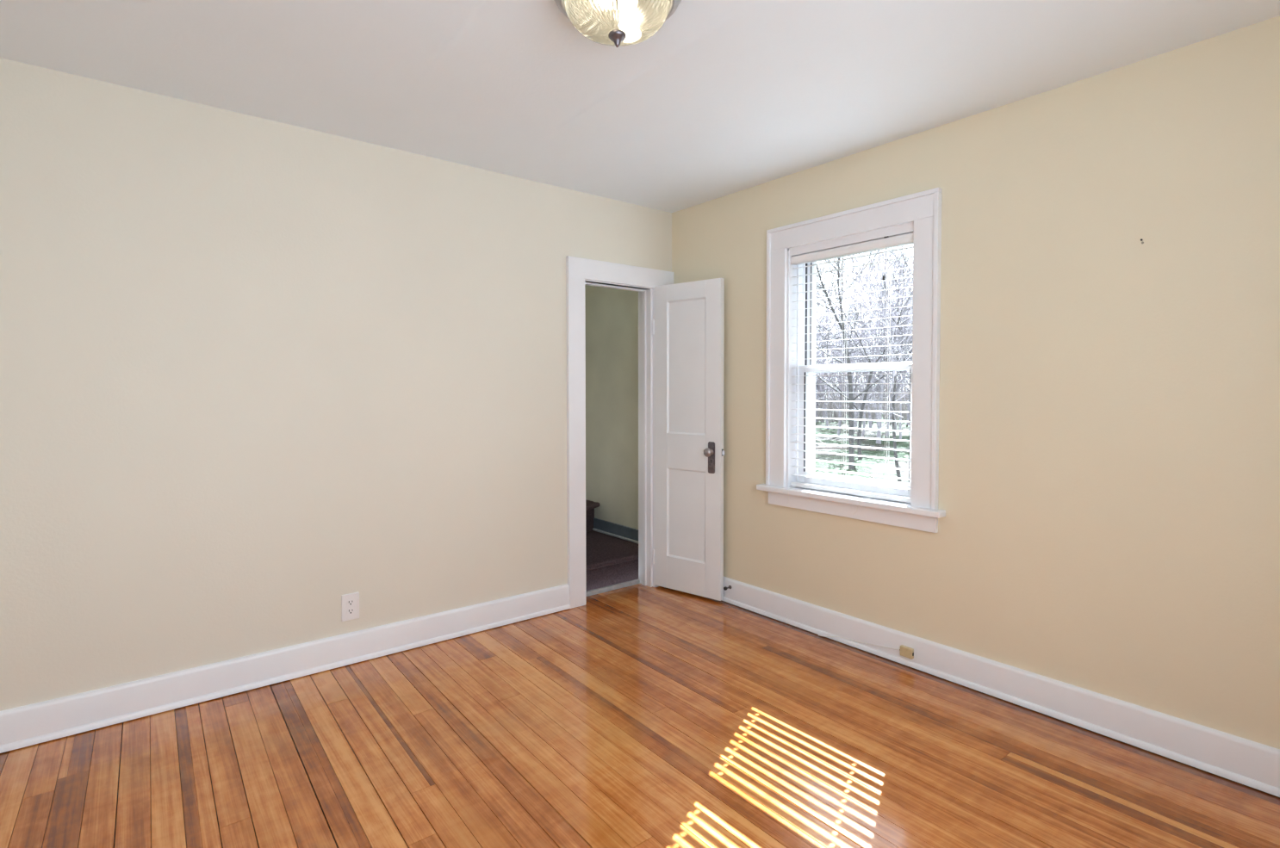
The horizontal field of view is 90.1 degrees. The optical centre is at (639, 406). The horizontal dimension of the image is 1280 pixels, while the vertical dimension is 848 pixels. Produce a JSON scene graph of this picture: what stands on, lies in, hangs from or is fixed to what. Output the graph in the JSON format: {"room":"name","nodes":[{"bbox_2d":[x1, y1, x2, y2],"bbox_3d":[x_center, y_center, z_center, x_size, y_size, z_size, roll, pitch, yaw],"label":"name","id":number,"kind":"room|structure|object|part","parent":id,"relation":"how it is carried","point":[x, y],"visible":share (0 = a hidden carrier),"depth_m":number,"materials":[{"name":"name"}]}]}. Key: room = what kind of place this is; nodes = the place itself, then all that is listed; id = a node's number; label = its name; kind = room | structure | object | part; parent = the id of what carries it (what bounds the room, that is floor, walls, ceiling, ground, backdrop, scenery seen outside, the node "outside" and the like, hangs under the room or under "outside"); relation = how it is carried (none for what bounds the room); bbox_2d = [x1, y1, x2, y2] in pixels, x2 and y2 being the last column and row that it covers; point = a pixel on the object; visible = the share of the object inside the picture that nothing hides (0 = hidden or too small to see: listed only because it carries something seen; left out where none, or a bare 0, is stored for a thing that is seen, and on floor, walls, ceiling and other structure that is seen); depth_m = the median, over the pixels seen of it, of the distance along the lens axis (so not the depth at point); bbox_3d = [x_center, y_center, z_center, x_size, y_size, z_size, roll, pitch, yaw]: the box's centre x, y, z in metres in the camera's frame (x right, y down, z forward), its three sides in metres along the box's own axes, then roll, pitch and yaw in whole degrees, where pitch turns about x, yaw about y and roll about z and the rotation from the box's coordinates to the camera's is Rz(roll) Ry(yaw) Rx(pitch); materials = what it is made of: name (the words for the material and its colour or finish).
{"room":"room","nodes":[
{"label":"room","id":0,"kind":"room"},
{"bbox_2d":[0,57,671,711],"bbox_3d":[-1.353,-0.020,3.045,3.920,2.540,0.120,-1,2,-39],"label":"wall","id":1,"kind":"structure","parent":0,"point":[257,374],"depth_m":2.72,"materials":[{"name":"beige paint"}]},
{"bbox_2d":[0,584,570,753],"bbox_3d":[-1.577,1.133,2.798,2.981,0.138,0.030,-1,2,-39],"label":"baseboard","id":2,"kind":"structure","parent":1,"relation":"attached to","point":[21,727],"depth_m":2.72,"materials":[{"name":"white paint"}]},
{"bbox_2d":[341,592,359,621],"bbox_3d":[-1.353,0.937,2.986,0.078,0.125,0.010,-1,2,-39],"label":"wall outlet","id":3,"kind":"object","parent":1,"relation":"attached to","point":[350,603],"visible":1,"depth_m":2.98,"materials":[{"name":"white plastic"}]},
{"bbox_2d":[346,599,354,606],"bbox_3d":[-1.351,0.916,2.982,0.034,0.028,0.002,-1,2,-39],"label":"receptacle","id":4,"kind":"object","parent":3,"relation":"attached to","point":[349,602],"depth_m":2.98,"materials":[{"name":"white plastic"}]},
{"bbox_2d":[347,608,354,615],"bbox_3d":[-1.351,0.957,2.983,0.034,0.028,0.002,-1,2,-39],"label":"receptacle","id":5,"kind":"object","parent":3,"relation":"attached to","point":[350,611],"depth_m":2.98,"materials":[{"name":"white plastic"}]},
{"bbox_2d":[565,255,673,608],"bbox_3d":[-0.142,0.154,4.015,0.815,2.060,0.155,-1,2,-39],"label":"door frame","id":6,"kind":"structure","parent":1,"relation":"attached to","point":[579,270],"depth_m":3.86,"materials":[{"name":"white paint"}]},
{"bbox_3d":[-0.374,0.216,3.747,0.115,1.930,0.025,-1,2,-39],"label":"casing","id":7,"kind":"part","parent":6,"relation":"part of","materials":[{"name":"white paint"}]},
{"bbox_3d":[-0.102,-0.814,3.939,0.815,0.120,0.025,-1,2,-39],"label":"head casing","id":8,"kind":"part","parent":6,"relation":"part of","materials":[{"name":"white paint"}]},
{"bbox_3d":[0.148,0.205,4.167,0.158,1.930,0.025,-1,2,-39],"label":"casing","id":9,"kind":"part","parent":6,"relation":"part of","materials":[{"name":"white paint"}]},
{"bbox_2d":[0,584,1279,847],"bbox_3d":[-0.149,1.261,1.662,4.021,0.050,3.805,-1,2,-39],"label":"floor","id":10,"kind":"structure","parent":0,"point":[638,716],"depth_m":2.19,"materials":[{"name":"brown wood"}]},
{"bbox_2d":[0,0,1279,212],"bbox_3d":[-0.110,-1.231,1.627,4.120,0.066,3.840,-1,2,-39],"label":"ceiling","id":11,"kind":"structure","parent":0,"point":[726,97],"depth_m":2.30,"materials":[{"name":"white paint"}]},
{"bbox_2d":[553,0,681,47],"bbox_3d":[-0.065,-1.119,1.821,0.398,0.186,0.398,-1,2,-39],"label":"ceiling light","id":12,"kind":"object","parent":11,"relation":"attached to","point":[618,23],"visible":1,"depth_m":1.78,"materials":[{"name":"clear glass"}]},
{"bbox_2d":[652,278,724,601],"bbox_3d":[0.298,0.197,3.963,0.523,1.924,0.154,1,2,39],"label":"door","id":13,"kind":"structure","parent":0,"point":[688,324],"depth_m":3.94,"materials":[{"name":"white paint"}]},
{"bbox_3d":[0.293,0.672,3.979,0.298,0.569,0.027,1,2,39],"label":"panel","id":14,"kind":"part","parent":13,"relation":"part of","materials":[{"name":"white paint"}]},
{"bbox_3d":[0.293,-0.245,3.955,0.298,0.838,0.027,1,2,39],"label":"panel","id":15,"kind":"part","parent":13,"relation":"part of","materials":[{"name":"white paint"}]},
{"bbox_3d":[0.410,0.274,3.810,0.053,0.053,0.056,1,2,39],"label":"knob","id":16,"kind":"part","parent":13,"relation":"part of","materials":[{"name":"silver metal"}]},
{"bbox_3d":[0.491,0.274,3.807,0.001,0.110,0.022,1,2,39],"label":"latch plate","id":17,"kind":"part","parent":13,"relation":"part of","materials":[{"name":"silver metal"}]},
{"bbox_2d":[584,15,1279,749],"bbox_3d":[0.797,-0.138,3.656,0.200,2.740,5.820,-1,2,-39],"label":"wall","id":18,"kind":"structure","parent":0,"point":[1109,493],"depth_m":2.43,"materials":[{"name":"beige paint"}]},
{"bbox_2d":[585,499,638,591],"bbox_3d":[-0.841,0.859,4.818,1.009,0.610,1.956,-1,2,-39],"label":"staircase","id":19,"kind":"structure","parent":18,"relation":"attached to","point":[612,549],"depth_m":4.34,"materials":[{"name":"brown carpet"}]},
{"bbox_2d":[723,585,731,590],"bbox_3d":[0.520,1.081,3.804,0.050,0.022,0.022,-1,2,-39],"label":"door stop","id":20,"kind":"object","parent":18,"relation":"attached to","point":[725,588],"visible":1,"depth_m":3.80,"materials":[{"name":"black metal"}]},
{"bbox_2d":[756,187,945,533],"bbox_3d":[1.101,-0.209,3.272,0.317,1.523,1.041,-1,2,-39],"label":"window","id":21,"kind":"structure","parent":18,"relation":"in","point":[922,513],"depth_m":3.24,"materials":[{"name":"white paint"}]},
{"bbox_3d":[0.758,-0.209,3.526,0.022,1.300,0.115,-1,2,-39],"label":"casing","id":22,"kind":"part","parent":21,"relation":"part of","materials":[{"name":"white paint"}]},
{"bbox_3d":[1.207,-0.225,3.348,0.055,1.440,0.905,-1,2,-39],"label":"casing","id":23,"kind":"part","parent":21,"relation":"part of","materials":[{"name":"white wood"}]},
{"bbox_2d":[788,232,913,514],"bbox_3d":[1.026,-0.142,3.204,0.125,1.343,0.695,-1,2,-39],"label":"window blind","id":24,"kind":"object","parent":21,"relation":"attached to","point":[907,239],"visible":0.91,"depth_m":3.20,"materials":[{"name":"white plastic"}]},
{"bbox_3d":[0.919,-0.178,3.399,0.036,1.190,0.001,-1,2,-39],"label":"ladder cord","id":25,"kind":"part","parent":24,"relation":"part of","materials":[{"name":"white fabric"}]},
{"bbox_3d":[1.040,-0.174,3.248,0.036,1.190,0.001,-1,2,-39],"label":"ladder cord","id":26,"kind":"part","parent":24,"relation":"part of","materials":[{"name":"white fabric"}]},
{"bbox_3d":[1.057,0.431,3.244,0.040,0.022,0.691,-1,2,-39],"label":"rail","id":27,"kind":"part","parent":24,"relation":"part of","materials":[{"name":"white plastic"}]},
{"bbox_3d":[1.188,-0.170,3.064,0.036,1.190,0.001,-1,2,-39],"label":"ladder cord","id":28,"kind":"part","parent":24,"relation":"part of","materials":[{"name":"white fabric"}]},
{"bbox_3d":[1.023,0.464,3.226,0.117,0.030,1.041,-1,2,-39],"label":"sill","id":29,"kind":"part","parent":21,"relation":"part of","materials":[{"name":"white paint"}]},
{"bbox_3d":[1.020,-0.908,3.180,0.022,0.115,0.955,-1,2,-39],"label":"head casing","id":30,"kind":"part","parent":21,"relation":"part of","materials":[{"name":"white paint"}]},
{"bbox_3d":[1.104,0.113,3.273,0.034,0.665,0.697,-1,2,-39],"label":"sash","id":31,"kind":"part","parent":21,"relation":"part of","materials":[{"name":"white paint"}]},
{"bbox_3d":[1.142,-0.510,3.289,0.034,0.659,0.697,-1,2,-39],"label":"sash","id":32,"kind":"part","parent":21,"relation":"part of","materials":[{"name":"white paint"}]},
{"bbox_3d":[1.284,-0.193,2.872,0.022,1.300,0.115,-1,2,-39],"label":"casing","id":33,"kind":"part","parent":21,"relation":"part of","materials":[{"name":"white paint"}]},
{"bbox_2d":[899,645,913,659],"bbox_3d":[1.230,1.133,2.947,0.022,0.046,0.065,-1,2,-39],"label":"phone jack","id":34,"kind":"object","parent":18,"relation":"attached to","point":[907,652],"visible":1,"depth_m":2.94,"materials":[{"name":"beige plastic"}]},
{"bbox_2d":[818,634,899,650],"bbox_3d":[1.071,1.160,3.147,0.013,0.070,0.448,-1,2,-39],"label":"wire","id":35,"kind":"object","parent":34,"relation":"attached to","point":[818,635],"visible":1,"depth_m":3.14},
{"bbox_2d":[721,577,1279,797],"bbox_3d":[1.329,1.130,2.846,0.030,0.138,3.600,-1,2,-39],"label":"baseboard","id":36,"kind":"structure","parent":18,"relation":"attached to","point":[1249,763],"depth_m":2.50,"materials":[{"name":"white paint"}]},
{"label":"outside","id":37,"kind":"structure","parent":0,"visible":0},
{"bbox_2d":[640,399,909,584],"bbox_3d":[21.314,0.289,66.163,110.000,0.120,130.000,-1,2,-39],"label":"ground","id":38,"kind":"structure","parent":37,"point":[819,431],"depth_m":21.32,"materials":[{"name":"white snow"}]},
{"bbox_2d":[815,342,826,400],"bbox_3d":[6.301,-0.735,25.564,2.347,4.302,2.613,0,1,2],"label":"bare tree","id":39,"kind":"object","parent":38,"relation":"on","point":[817,352],"visible":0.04,"depth_m":25.35,"materials":[{"name":"grey plant"}]},
{"bbox_2d":[815,356,838,404],"bbox_3d":[10.850,-1.125,39.461,4.005,4.338,2.312,0,2,-8],"label":"bare tree","id":40,"kind":"object","parent":38,"relation":"on","point":[817,382],"visible":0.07,"depth_m":39.20,"materials":[{"name":"grey plant"}]},
{"bbox_2d":[815,294,840,398],"bbox_3d":[6.533,-2.068,26.302,3.194,6.916,5.314,0,2,15],"label":"bare tree","id":41,"kind":"object","parent":38,"relation":"on","point":[821,317],"visible":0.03,"depth_m":25.64,"materials":[{"name":"grey plant"}]},
{"bbox_2d":[815,327,842,422],"bbox_3d":[11.138,-2.018,39.027,2.984,6.155,4.508,1,2,22],"label":"bare tree","id":42,"kind":"object","parent":38,"relation":"on","point":[817,396],"visible":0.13,"depth_m":39.04,"materials":[{"name":"grey plant"}]},
{"bbox_2d":[816,260,844,339],"bbox_3d":[6.363,-2.856,28.444,4.355,8.381,5.802,-1,2,-26],"label":"bare tree","id":43,"kind":"object","parent":38,"relation":"on","point":[826,260],"visible":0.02,"depth_m":26.59,"materials":[{"name":"grey plant"}]},
{"bbox_2d":[815,304,863,422],"bbox_3d":[11.853,-2.601,39.050,3.690,7.312,5.382,-1,2,-39],"label":"bare tree","id":44,"kind":"object","parent":38,"relation":"on","point":[824,305],"visible":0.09,"depth_m":39.56,"materials":[{"name":"grey plant"}]},
{"bbox_2d":[815,298,865,429],"bbox_3d":[9.621,-2.269,32.940,5.045,6.992,3.864,-1,2,-39],"label":"bare tree","id":45,"kind":"object","parent":38,"relation":"on","point":[825,316],"visible":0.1,"depth_m":33.15,"materials":[{"name":"grey plant"}]},
{"bbox_2d":[815,439,876,451],"bbox_3d":[5.980,1.249,21.112,3.457,0.415,0.799,0,2,17],"label":"fallen branch","id":46,"kind":"object","parent":38,"relation":"on","point":[829,447],"visible":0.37,"depth_m":21.06,"materials":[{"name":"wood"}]},
{"bbox_2d":[815,308,877,435],"bbox_3d":[7.990,-1.526,27.459,4.682,5.782,3.229,-1,2,-39],"label":"bare tree","id":47,"kind":"object","parent":38,"relation":"on","point":[831,359],"visible":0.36,"depth_m":28.17,"materials":[{"name":"grey plant"}]},
{"bbox_2d":[820,321,876,420],"bbox_3d":[11.584,-1.998,35.606,3.365,6.295,3.764,0,2,-15],"label":"bare tree","id":48,"kind":"object","parent":38,"relation":"on","point":[829,388],"visible":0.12,"depth_m":35.35,"materials":[{"name":"grey plant"}]},
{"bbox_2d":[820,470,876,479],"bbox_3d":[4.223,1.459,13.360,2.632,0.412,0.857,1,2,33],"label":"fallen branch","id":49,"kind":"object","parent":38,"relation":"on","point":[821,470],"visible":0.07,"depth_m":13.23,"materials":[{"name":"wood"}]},
{"bbox_2d":[832,306,883,426],"bbox_3d":[11.471,-2.137,34.456,3.429,6.645,4.071,-1,2,-39],"label":"bare tree","id":50,"kind":"object","parent":38,"relation":"on","point":[860,307],"visible":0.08,"depth_m":34.48,"materials":[{"name":"grey plant"}]},
{"bbox_2d":[815,372,909,424],"bbox_3d":[15.025,-0.966,45.846,31.241,3.627,20.229,0,2,18],"label":"undergrowth","id":51,"kind":"object","parent":38,"relation":"on","point":[830,406],"visible":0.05,"depth_m":39.92,"materials":[{"name":"grey plant"}]},
{"bbox_2d":[815,246,912,469],"bbox_3d":[5.351,-3.778,15.953,7.641,10.882,7.016,1,2,23],"label":"bare tree","id":52,"kind":"object","parent":38,"relation":"on","point":[851,459],"visible":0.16,"depth_m":16.31,"materials":[{"name":"grey plant"}]},
{"bbox_2d":[815,249,913,444],"bbox_3d":[8.405,-2.324,23.094,3.842,7.604,4.611,-1,2,-39],"label":"bare tree","id":53,"kind":"object","parent":38,"relation":"on","point":[875,258],"visible":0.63,"depth_m":23.68,"materials":[{"name":"grey plant"}]},
{"bbox_2d":[815,245,913,459],"bbox_3d":[6.439,-1.921,18.298,5.495,7.041,3.227,1,2,32],"label":"bare tree","id":54,"kind":"object","parent":38,"relation":"on","point":[903,281],"visible":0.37,"depth_m":18.39,"materials":[{"name":"grey plant"}]},
{"bbox_2d":[815,246,913,443],"bbox_3d":[8.704,-2.667,25.135,4.504,8.193,4.384,-1,2,-39],"label":"bare tree","id":55,"kind":"object","parent":38,"relation":"on","point":[881,386],"visible":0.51,"depth_m":24.71,"materials":[{"name":"grey plant"}]},
{"bbox_2d":[816,259,913,428],"bbox_3d":[11.346,-3.028,31.133,5.928,8.582,4.755,0,1,-5],"label":"bare tree","id":56,"kind":"object","parent":38,"relation":"on","point":[851,296],"visible":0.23,"depth_m":31.27,"materials":[{"name":"grey plant"}]},
{"bbox_2d":[818,251,913,341],"bbox_3d":[11.028,-3.145,26.516,6.505,9.051,8.315,-1,2,-39],"label":"bare tree","id":57,"kind":"object","parent":38,"relation":"on","point":[904,301],"visible":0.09,"depth_m":27.17,"materials":[{"name":"grey plant"}]},
{"bbox_2d":[826,245,913,482],"bbox_3d":[6.275,-1.895,13.263,3.580,7.258,4.950,0,1,-1],"label":"bare tree","id":58,"kind":"object","parent":38,"relation":"on","point":[892,282],"visible":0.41,"depth_m":13.81,"materials":[{"name":"grey plant"}]},
{"bbox_2d":[830,322,912,439],"bbox_3d":[9.695,-1.164,26.670,2.780,5.098,3.992,-1,2,-27],"label":"bare tree","id":59,"kind":"object","parent":38,"relation":"on","point":[867,346],"visible":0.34,"depth_m":26.14,"materials":[{"name":"grey plant"}]},
{"bbox_2d":[830,248,913,391],"bbox_3d":[11.497,-3.072,29.246,4.672,8.778,5.505,1,2,26],"label":"bare tree","id":60,"kind":"object","parent":38,"relation":"on","point":[889,248],"visible":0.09,"depth_m":28.90,"materials":[{"name":"grey plant"}]},
{"bbox_2d":[835,255,913,436],"bbox_3d":[11.175,-2.341,26.586,6.568,7.445,4.350,-1,2,-39],"label":"bare tree","id":61,"kind":"object","parent":38,"relation":"on","point":[891,414],"visible":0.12,"depth_m":26.31,"materials":[{"name":"grey plant"}]},
{"bbox_2d":[853,341,904,432],"bbox_3d":[10.538,-0.794,27.851,2.881,4.326,2.477,-1,2,-39],"label":"bare tree","id":62,"kind":"object","parent":38,"relation":"on","point":[876,387],"visible":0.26,"depth_m":28.06,"materials":[{"name":"grey plant"}]},
{"bbox_2d":[851,293,912,381],"bbox_3d":[12.970,-2.091,30.284,3.446,6.740,5.978,-1,2,-39],"label":"bare tree","id":63,"kind":"object","parent":38,"relation":"on","point":[908,294],"visible":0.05,"depth_m":30.52,"materials":[{"name":"grey plant"}]},
{"bbox_2d":[851,310,912,440],"bbox_3d":[10.323,-1.509,26.068,2.171,5.804,4.512,1,2,42],"label":"bare tree","id":64,"kind":"object","parent":38,"relation":"on","point":[900,345],"visible":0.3,"depth_m":25.53,"materials":[{"name":"grey plant"}]},
{"bbox_2d":[857,299,912,430],"bbox_3d":[11.887,-1.908,30.228,3.844,6.389,3.948,-1,2,-39],"label":"bare tree","id":65,"kind":"object","parent":38,"relation":"on","point":[891,300],"visible":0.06,"depth_m":30.62,"materials":[{"name":"grey plant"}]},
{"bbox_2d":[858,307,912,361],"bbox_3d":[13.099,-1.685,29.598,3.860,5.967,4.738,-1,2,-39],"label":"bare tree","id":66,"kind":"object","parent":38,"relation":"on","point":[900,307],"visible":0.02,"depth_m":30.16,"materials":[{"name":"grey plant"}]},
{"bbox_2d":[863,301,913,361],"bbox_3d":[11.277,-1.826,25.635,4.965,6.487,3.187,0,2,-12],"label":"bare tree","id":67,"kind":"object","parent":38,"relation":"on","point":[906,323],"visible":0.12,"depth_m":25.01,"materials":[{"name":"grey plant"}]},
{"bbox_2d":[876,371,909,424],"bbox_3d":[15.716,-1.852,37.084,4.847,5.915,3.456,0,2,9],"label":"bare tree","id":68,"kind":"object","parent":38,"relation":"on","point":[908,405],"visible":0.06,"depth_m":36.98,"materials":[{"name":"grey plant"}]},
{"bbox_2d":[884,280,913,397],"bbox_3d":[13.981,-2.551,30.400,4.965,7.666,7.926,0,1,2],"label":"bare tree","id":69,"kind":"object","parent":38,"relation":"on","point":[912,281],"visible":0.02,"depth_m":31.16,"materials":[{"name":"grey plant"}]}
]}

